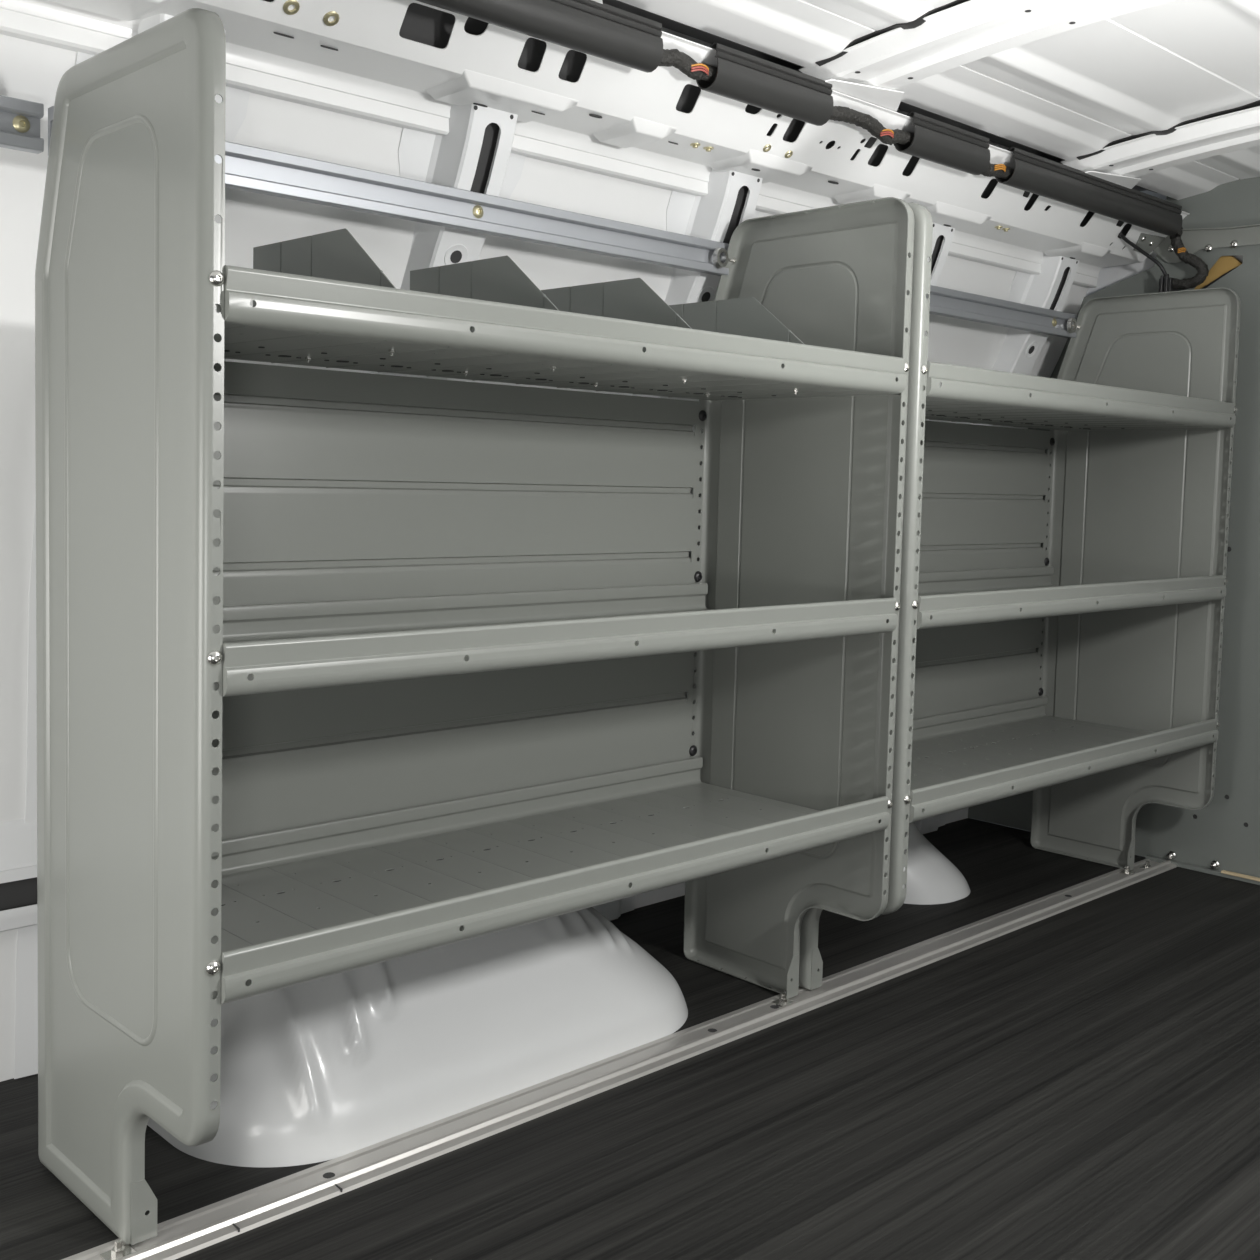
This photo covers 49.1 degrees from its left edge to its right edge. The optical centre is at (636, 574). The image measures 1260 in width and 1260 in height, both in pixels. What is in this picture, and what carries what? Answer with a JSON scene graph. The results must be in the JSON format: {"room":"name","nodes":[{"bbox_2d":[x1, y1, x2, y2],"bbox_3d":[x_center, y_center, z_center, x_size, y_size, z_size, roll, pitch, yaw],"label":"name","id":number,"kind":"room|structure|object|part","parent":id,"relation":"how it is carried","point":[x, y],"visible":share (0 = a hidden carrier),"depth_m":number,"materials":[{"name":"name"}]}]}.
{"room":"vehicle interior","nodes":[
{"label":"vehicle interior","id":0,"kind":"room"},
{"bbox_2d":[0,34,1087,1081],"bbox_3d":[-0.323,-0.042,1.907,3.401,1.347,0.307,-2,5,-44],"label":"wall","id":1,"kind":"structure","parent":0,"point":[29,70],"depth_m":1.69,"materials":[{"name":"white metal"}]},
{"bbox_2d":[0,877,36,910],"bbox_3d":[-0.485,0.371,1.920,3.162,0.051,0.001,-2,5,-44],"label":"trim","id":2,"kind":"structure","parent":1,"relation":"attached to","point":[20,893],"depth_m":1.67,"materials":[{"name":"grey plastic"}]},
{"bbox_2d":[0,95,43,153],"bbox_3d":[-0.885,-0.448,1.154,0.758,0.048,0.016,-2,5,-44],"label":"rail","id":3,"kind":"object","parent":1,"relation":"attached to","point":[19,118],"visible":1,"depth_m":1.40,"materials":[{"name":"silver metal"}]},
{"bbox_2d":[14,14,249,1078],"bbox_3d":[-0.597,0.010,1.639,0.201,1.265,0.302,-2,5,-44],"label":"rib","id":4,"kind":"object","parent":1,"relation":"attached to","point":[26,975],"visible":0.07,"depth_m":1.68,"materials":[{"name":"white paint"}]},
{"bbox_2d":[283,0,299,14],"bbox_3d":[-0.372,-0.612,1.485,0.018,0.013,0.015,-2,5,-44],"label":"bushing","id":5,"kind":"object","parent":1,"relation":"attached to","point":[288,3],"visible":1,"depth_m":1.48,"materials":[{"name":"yellow metal"}]},
{"bbox_2d":[323,11,338,25],"bbox_3d":[-0.337,-0.613,1.519,0.018,0.013,0.015,-2,5,-44],"label":"bushing","id":6,"kind":"object","parent":1,"relation":"attached to","point":[331,13],"visible":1,"depth_m":1.52,"materials":[{"name":"yellow metal"}]},
{"bbox_2d":[0,731,693,931],"bbox_3d":[-0.489,0.352,1.933,3.175,0.134,0.060,-2,5,-44],"label":"trim","id":7,"kind":"structure","parent":1,"relation":"attached to","point":[18,838],"depth_m":1.66,"materials":[{"name":"white paint"}]},
{"bbox_2d":[48,106,736,275],"bbox_3d":[-0.226,-0.473,1.781,1.042,0.048,0.026,-2,5,-44],"label":"rail","id":8,"kind":"object","parent":1,"relation":"attached to","point":[247,168],"visible":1,"depth_m":1.77,"materials":[{"name":"silver metal"}]},
{"bbox_2d":[355,104,525,380],"bbox_3d":[-0.299,-0.002,1.925,0.201,1.265,0.302,-2,5,-44],"label":"rib","id":9,"kind":"object","parent":1,"relation":"attached to","point":[475,155],"visible":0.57,"depth_m":1.80,"materials":[{"name":"white paint"}]},
{"bbox_2d":[416,0,662,72],"bbox_3d":[-0.505,-0.651,1.255,1.457,0.059,0.042,-2,5,-44],"label":"cable cover","id":10,"kind":"object","parent":1,"relation":"attached to","point":[604,31],"visible":1,"depth_m":1.66,"materials":[{"name":"grey plastic"}]},
{"bbox_2d":[0,0,1189,287],"bbox_3d":[-0.172,-0.630,1.722,3.396,0.134,0.222,-2,5,-44],"label":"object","id":11,"kind":"structure","parent":1,"relation":"attached to","point":[617,120],"depth_m":1.83,"materials":[{"name":"white paint"}]},
{"bbox_2d":[593,169,762,920],"bbox_3d":[0.052,-0.016,2.264,0.201,1.265,0.302,-2,5,-44],"label":"rib","id":12,"kind":"object","parent":1,"relation":"attached to","point":[731,199],"visible":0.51,"depth_m":2.13,"materials":[{"name":"white paint"}]},
{"bbox_2d":[690,143,700,147],"bbox_3d":[0.084,-0.615,1.977,0.015,0.006,0.015,-2,5,-44],"label":"stud","id":13,"kind":"object","parent":1,"relation":"attached to","point":[695,145],"visible":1,"depth_m":1.97,"materials":[{"name":"yellow metal"}]},
{"bbox_2d":[264,0,1131,248],"bbox_3d":[-0.152,-0.660,1.698,3.393,0.086,0.026,-2,5,-44],"label":"trim","id":14,"kind":"structure","parent":1,"relation":"attached to","point":[422,24],"depth_m":1.73,"materials":[{"name":"grey plastic"}]},
{"bbox_2d":[703,147,713,151],"bbox_3d":[0.104,-0.616,1.996,0.015,0.006,0.015,-2,5,-44],"label":"stud","id":15,"kind":"object","parent":1,"relation":"attached to","point":[708,149],"visible":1,"depth_m":1.99,"materials":[{"name":"yellow metal"}]},
{"bbox_2d":[696,42,832,125],"bbox_3d":[0.181,-0.678,1.915,0.244,0.059,0.042,-2,5,-44],"label":"cable cover","id":16,"kind":"object","parent":1,"relation":"attached to","point":[742,77],"visible":0.98,"depth_m":1.90,"materials":[{"name":"grey plastic"}]},
{"bbox_2d":[763,144,770,151],"bbox_3d":[0.192,-0.630,2.036,0.014,0.010,0.012,-2,5,-44],"label":"bushing","id":17,"kind":"object","parent":1,"relation":"attached to","point":[767,145],"visible":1,"depth_m":2.03,"materials":[{"name":"yellow metal"}]},
{"bbox_2d":[785,150,792,157],"bbox_3d":[0.228,-0.632,2.070,0.014,0.010,0.012,-2,5,-44],"label":"bushing","id":18,"kind":"object","parent":1,"relation":"attached to","point":[790,151],"visible":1,"depth_m":2.07,"materials":[{"name":"yellow metal"}]},
{"bbox_2d":[659,49,1208,289],"bbox_3d":[0.512,-0.625,2.203,1.695,0.144,0.086,-2,5,-44],"label":"harness","id":19,"kind":"object","parent":1,"relation":"attached to","point":[694,70],"visible":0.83,"depth_m":2.09,"materials":[{"name":"grey plastic"}]},
{"bbox_2d":[927,223,954,285],"bbox_3d":[0.437,-0.031,2.633,0.201,1.265,0.302,-2,5,-44],"label":"rib","id":20,"kind":"object","parent":1,"relation":"attached to","point":[942,236],"visible":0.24,"depth_m":2.51,"materials":[{"name":"white paint"}]},
{"bbox_2d":[894,111,989,174],"bbox_3d":[0.492,-0.691,2.214,0.213,0.059,0.042,-2,5,-44],"label":"cable cover","id":21,"kind":"object","parent":1,"relation":"attached to","point":[935,141],"visible":0.98,"depth_m":2.20,"materials":[{"name":"grey plastic"}]},
{"bbox_2d":[914,254,1079,833],"bbox_3d":[0.764,-0.044,2.948,0.201,1.265,0.302,-2,5,-44],"label":"rib","id":22,"kind":"object","parent":1,"relation":"attached to","point":[1019,352],"visible":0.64,"depth_m":2.84,"materials":[{"name":"white paint"}]},
{"bbox_2d":[926,285,1081,338],"bbox_3d":[0.543,-0.504,2.522,1.050,0.048,0.026,-2,5,-44],"label":"rail","id":23,"kind":"object","parent":1,"relation":"attached to","point":[946,302],"visible":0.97,"depth_m":2.68,"materials":[{"name":"silver metal"}]},
{"bbox_2d":[995,147,1182,235],"bbox_3d":[0.854,-0.705,2.562,0.632,0.059,0.042,-2,5,-44],"label":"cable cover","id":24,"kind":"object","parent":1,"relation":"attached to","point":[1035,174],"visible":0.97,"depth_m":2.52,"materials":[{"name":"grey plastic"}]},
{"bbox_2d":[0,818,1259,1259],"bbox_3d":[0.258,0.695,1.333,3.401,0.015,2.159,-2,5,-44],"label":"floor","id":25,"kind":"structure","parent":0,"point":[1081,1082],"depth_m":1.64,"materials":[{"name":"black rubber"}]},
{"bbox_2d":[147,907,687,1166],"bbox_3d":[-0.278,0.500,1.869,0.782,0.273,0.397,-2,5,-44],"label":"wheel arch","id":26,"kind":"object","parent":25,"relation":"on","point":[331,1067],"visible":0.46,"depth_m":1.66,"materials":[{"name":"white paint"}]},
{"bbox_2d":[62,859,1176,1259],"bbox_3d":[0.172,0.632,1.994,2.570,0.016,0.071,-2,5,-44],"label":"floor track","id":27,"kind":"object","parent":25,"relation":"on","point":[193,1231],"visible":1,"depth_m":1.72,"materials":[{"name":"silver metal"}]},
{"bbox_2d":[35,8,914,1244],"bbox_3d":[-0.136,0.065,1.704,1.048,1.167,0.393,-2,5,-44],"label":"shelving unit","id":28,"kind":"object","parent":27,"relation":"on","point":[337,672],"visible":1,"depth_m":1.68,"materials":[{"name":"grey metal"}]},
{"bbox_3d":[-0.508,0.079,1.351,0.022,1.167,0.384,-2,5,-44],"label":"panel","id":29,"kind":"part","parent":28,"relation":"part of","materials":[{"name":"grey metal"}]},
{"bbox_3d":[-0.490,0.631,1.371,0.027,0.063,0.002,-2,5,-44],"label":"foot plate","id":30,"kind":"part","parent":28,"relation":"part of","materials":[{"name":"grey metal"}]},
{"bbox_2d":[253,228,395,362],"bbox_3d":[-0.323,-0.301,1.492,0.020,0.136,0.337,-2,5,-44],"label":"divider","id":31,"kind":"object","parent":28,"relation":"on","point":[334,255],"visible":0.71,"depth_m":1.49,"materials":[{"name":"grey paint"}]},
{"bbox_3d":[-0.329,-0.305,1.486,0.003,0.128,0.337,-2,5,-44],"label":"divider panel","id":32,"kind":"part","parent":31,"relation":"part of","materials":[{"name":"grey paint"}]},
{"bbox_3d":[-0.270,0.034,1.841,0.998,0.587,0.007,-2,5,-44],"label":"panel","id":33,"kind":"part","parent":28,"relation":"part of","materials":[{"name":"grey metal"}]},
{"bbox_2d":[410,256,558,375],"bbox_3d":[-0.166,-0.308,1.643,0.020,0.136,0.337,-2,5,-44],"label":"divider","id":34,"kind":"object","parent":28,"relation":"on","point":[496,279],"visible":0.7,"depth_m":1.64,"materials":[{"name":"grey paint"}]},
{"bbox_3d":[-0.172,-0.311,1.637,0.003,0.128,0.337,-2,5,-44],"label":"divider panel","id":35,"kind":"part","parent":34,"relation":"part of","materials":[{"name":"grey paint"}]},
{"bbox_3d":[-0.139,0.337,1.718,1.034,0.050,0.381,-2,5,-44],"label":"shelf","id":36,"kind":"part","parent":28,"relation":"part of","materials":[{"name":"grey metal"}]},
{"bbox_3d":[-0.132,0.059,1.699,1.034,0.050,0.381,-2,5,-44],"label":"shelf","id":37,"kind":"part","parent":28,"relation":"part of","materials":[{"name":"grey metal"}]},
{"bbox_3d":[-0.123,-0.271,1.677,1.034,0.050,0.381,-2,5,-44],"label":"shelf","id":38,"kind":"part","parent":28,"relation":"part of","materials":[{"name":"grey metal"}]},
{"bbox_2d":[541,278,691,387],"bbox_3d":[-0.011,-0.314,1.792,0.020,0.136,0.337,-2,5,-44],"label":"divider","id":39,"kind":"object","parent":28,"relation":"on","point":[633,299],"visible":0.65,"depth_m":1.79,"materials":[{"name":"grey paint"}]},
{"bbox_3d":[-0.017,-0.318,1.786,0.003,0.128,0.337,-2,5,-44],"label":"divider panel","id":40,"kind":"part","parent":39,"relation":"part of","materials":[{"name":"grey paint"}]},
{"bbox_2d":[668,297,803,397],"bbox_3d":[0.146,-0.320,1.943,0.020,0.136,0.337,-2,5,-44],"label":"divider","id":41,"kind":"object","parent":28,"relation":"on","point":[746,316],"visible":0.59,"depth_m":1.93,"materials":[{"name":"grey paint"}]},
{"bbox_3d":[0.234,0.602,2.067,0.027,0.063,0.002,-2,5,-44],"label":"foot plate","id":42,"kind":"part","parent":28,"relation":"part of","materials":[{"name":"grey metal"}]},
{"bbox_3d":[0.231,0.050,2.062,0.022,1.167,0.384,-2,5,-44],"label":"panel","id":43,"kind":"part","parent":28,"relation":"part of","materials":[{"name":"grey metal"}]},
{"bbox_2d":[799,202,1240,989],"bbox_3d":[0.634,0.034,2.445,1.062,1.167,0.393,-2,5,-44],"label":"shelving unit","id":44,"kind":"object","parent":27,"relation":"on","point":[1127,588],"visible":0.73,"depth_m":2.73,"materials":[{"name":"grey metal"}]},
{"bbox_3d":[0.275,0.600,2.107,0.027,0.063,0.002,-2,5,-44],"label":"foot plate","id":45,"kind":"part","parent":44,"relation":"part of","materials":[{"name":"grey metal"}]},
{"bbox_3d":[0.257,0.049,2.087,0.022,1.167,0.384,-2,5,-44],"label":"panel","id":46,"kind":"part","parent":44,"relation":"part of","materials":[{"name":"grey metal"}]},
{"bbox_3d":[0.500,0.004,2.583,1.012,0.587,0.007,-2,5,-44],"label":"panel","id":47,"kind":"part","parent":44,"relation":"part of","materials":[{"name":"grey metal"}]},
{"bbox_3d":[0.631,0.306,2.459,1.048,0.050,0.381,-2,5,-44],"label":"shelf","id":48,"kind":"part","parent":44,"relation":"part of","materials":[{"name":"grey metal"}]},
{"bbox_3d":[0.638,0.028,2.440,1.048,0.050,0.381,-2,5,-44],"label":"shelf","id":49,"kind":"part","parent":44,"relation":"part of","materials":[{"name":"grey metal"}]},
{"bbox_3d":[0.647,-0.302,2.418,1.048,0.050,0.381,-2,5,-44],"label":"shelf","id":50,"kind":"part","parent":44,"relation":"part of","materials":[{"name":"grey metal"}]},
{"bbox_3d":[1.009,0.571,2.812,0.027,0.063,0.002,-2,5,-44],"label":"foot plate","id":51,"kind":"part","parent":44,"relation":"part of","materials":[{"name":"grey metal"}]},
{"bbox_3d":[1.006,0.019,2.808,0.022,1.167,0.384,-2,5,-44],"label":"panel","id":52,"kind":"part","parent":44,"relation":"part of","materials":[{"name":"grey metal"}]},
{"bbox_2d":[903,822,969,904],"bbox_3d":[0.486,0.459,2.670,0.282,0.284,0.301,-2,5,-44],"label":"wheel arch","id":53,"kind":"object","parent":25,"relation":"on","point":[932,878],"visible":0.19,"depth_m":2.58,"materials":[{"name":"white paint"}]},
{"bbox_2d":[618,0,1259,199],"bbox_3d":[0.330,-0.666,1.203,3.401,0.133,1.548,-2,5,-44],"label":"ceiling","id":54,"kind":"structure","parent":0,"point":[1070,94],"depth_m":2.08,"materials":[{"name":"white paint"}]},
{"bbox_2d":[602,0,1156,192],"bbox_3d":[-0.158,-0.750,1.700,3.393,0.010,0.048,-2,5,-44],"label":"trim","id":55,"kind":"structure","parent":54,"relation":"attached to","point":[667,23],"depth_m":2.04,"materials":[{"name":"black plastic"}]},
{"bbox_2d":[799,0,1173,111],"bbox_3d":[0.733,-0.709,1.637,0.234,0.087,1.222,-2,5,-44],"label":"roof crossmember","id":56,"kind":"structure","parent":54,"relation":"attached to","point":[870,69],"depth_m":1.88,"materials":[{"name":"white paint"}]},
{"bbox_2d":[1061,100,1259,188],"bbox_3d":[1.274,-0.730,2.159,0.234,0.087,1.222,-2,5,-44],"label":"roof crossmember","id":57,"kind":"structure","parent":54,"relation":"attached to","point":[1119,162],"depth_m":2.42,"materials":[{"name":"white paint"}]},
{"bbox_2d":[968,177,1259,877],"bbox_3d":[1.513,-0.083,2.447,0.002,1.446,2.121,-2,5,-44],"label":"wall","id":58,"kind":"structure","parent":0,"point":[1219,833],"depth_m":2.77,"materials":[{"name":"grey metal"}]},
{"bbox_2d":[1085,190,1242,296],"bbox_3d":[1.528,-0.085,2.488,0.002,1.448,2.159,-2,5,-44],"label":"trim","id":59,"kind":"structure","parent":58,"relation":"attached to","point":[1108,276],"depth_m":2.96,"materials":[{"name":"white metal"}]},
{"bbox_2d":[1158,274,1180,292],"bbox_3d":[1.091,-0.589,2.821,0.056,0.048,0.025,-2,5,-44],"label":"clip","id":60,"kind":"object","parent":58,"relation":"attached to","point":[1165,285],"visible":0.54,"depth_m":2.80,"materials":[{"name":"grey plastic"}]},
{"bbox_2d":[1119,233,1166,277],"bbox_3d":[1.020,-0.631,2.782,0.150,0.101,0.025,-1,4,-28],"label":"cable","id":61,"kind":"object","parent":60,"relation":"attached to","point":[1121,235],"visible":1,"depth_m":2.79,"materials":[{"name":"grey plastic"}]},
{"bbox_2d":[1167,851,1175,859],"bbox_3d":[1.113,0.585,2.872,0.015,0.018,0.018,-2,5,-44],"label":"bolt","id":62,"kind":"object","parent":58,"relation":"attached to","point":[1171,855],"visible":1,"depth_m":2.87,"materials":[{"name":"silver metal"}]},
{"bbox_2d":[1133,224,1259,262],"bbox_3d":[1.379,-0.644,2.477,0.104,0.068,1.004,-2,5,-44],"label":"bracket","id":63,"kind":"object","parent":58,"relation":"attached to","point":[1207,239],"visible":0.93,"depth_m":2.79,"materials":[{"name":"grey metal"}]},
{"bbox_2d":[1145,855,1259,884],"bbox_3d":[1.492,0.636,2.484,0.015,0.008,1.194,-2,5,-44],"label":"baseboard","id":64,"kind":"structure","parent":58,"relation":"attached to","point":[1150,857],"depth_m":2.83,"materials":[{"name":"grey paint"}]},
{"bbox_2d":[1221,870,1259,881],"bbox_3d":[1.368,0.618,2.604,0.011,0.004,0.524,-2,5,-44],"label":"wooden strip","id":65,"kind":"object","parent":64,"relation":"on","point":[1222,871],"visible":1,"depth_m":2.76,"materials":[{"name":"beige wood"}]},
{"bbox_2d":[1210,860,1219,868],"bbox_3d":[1.176,0.591,2.807,0.015,0.018,0.018,-2,5,-44],"label":"bolt","id":66,"kind":"object","parent":58,"relation":"attached to","point":[1214,864],"visible":1,"depth_m":2.80,"materials":[{"name":"silver metal"}]},
{"bbox_2d":[1194,256,1241,289],"bbox_3d":[1.186,-0.612,2.798,0.020,0.092,0.120,-2,5,-44],"label":"strip","id":67,"kind":"object","parent":58,"relation":"attached to","point":[1224,264],"visible":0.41,"depth_m":2.79,"materials":[{"name":"brown cardboard"}]},
{"bbox_2d":[1202,267,1236,288],"bbox_3d":[1.183,-0.598,2.777,0.009,0.055,0.098,-2,5,-44],"label":"edging","id":68,"kind":"object","parent":58,"relation":"attached to","point":[1212,282],"visible":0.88,"depth_m":2.79,"materials":[{"name":"grey plastic"}]},
{"bbox_2d":[1193,547,1247,826],"bbox_3d":[1.245,0.230,2.744,0.002,0.573,0.255,-2,5,-44],"label":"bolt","id":69,"kind":"structure","parent":58,"relation":"attached to","point":[1229,548],"depth_m":2.79,"materials":[{"name":"grey metal"}]}
]}

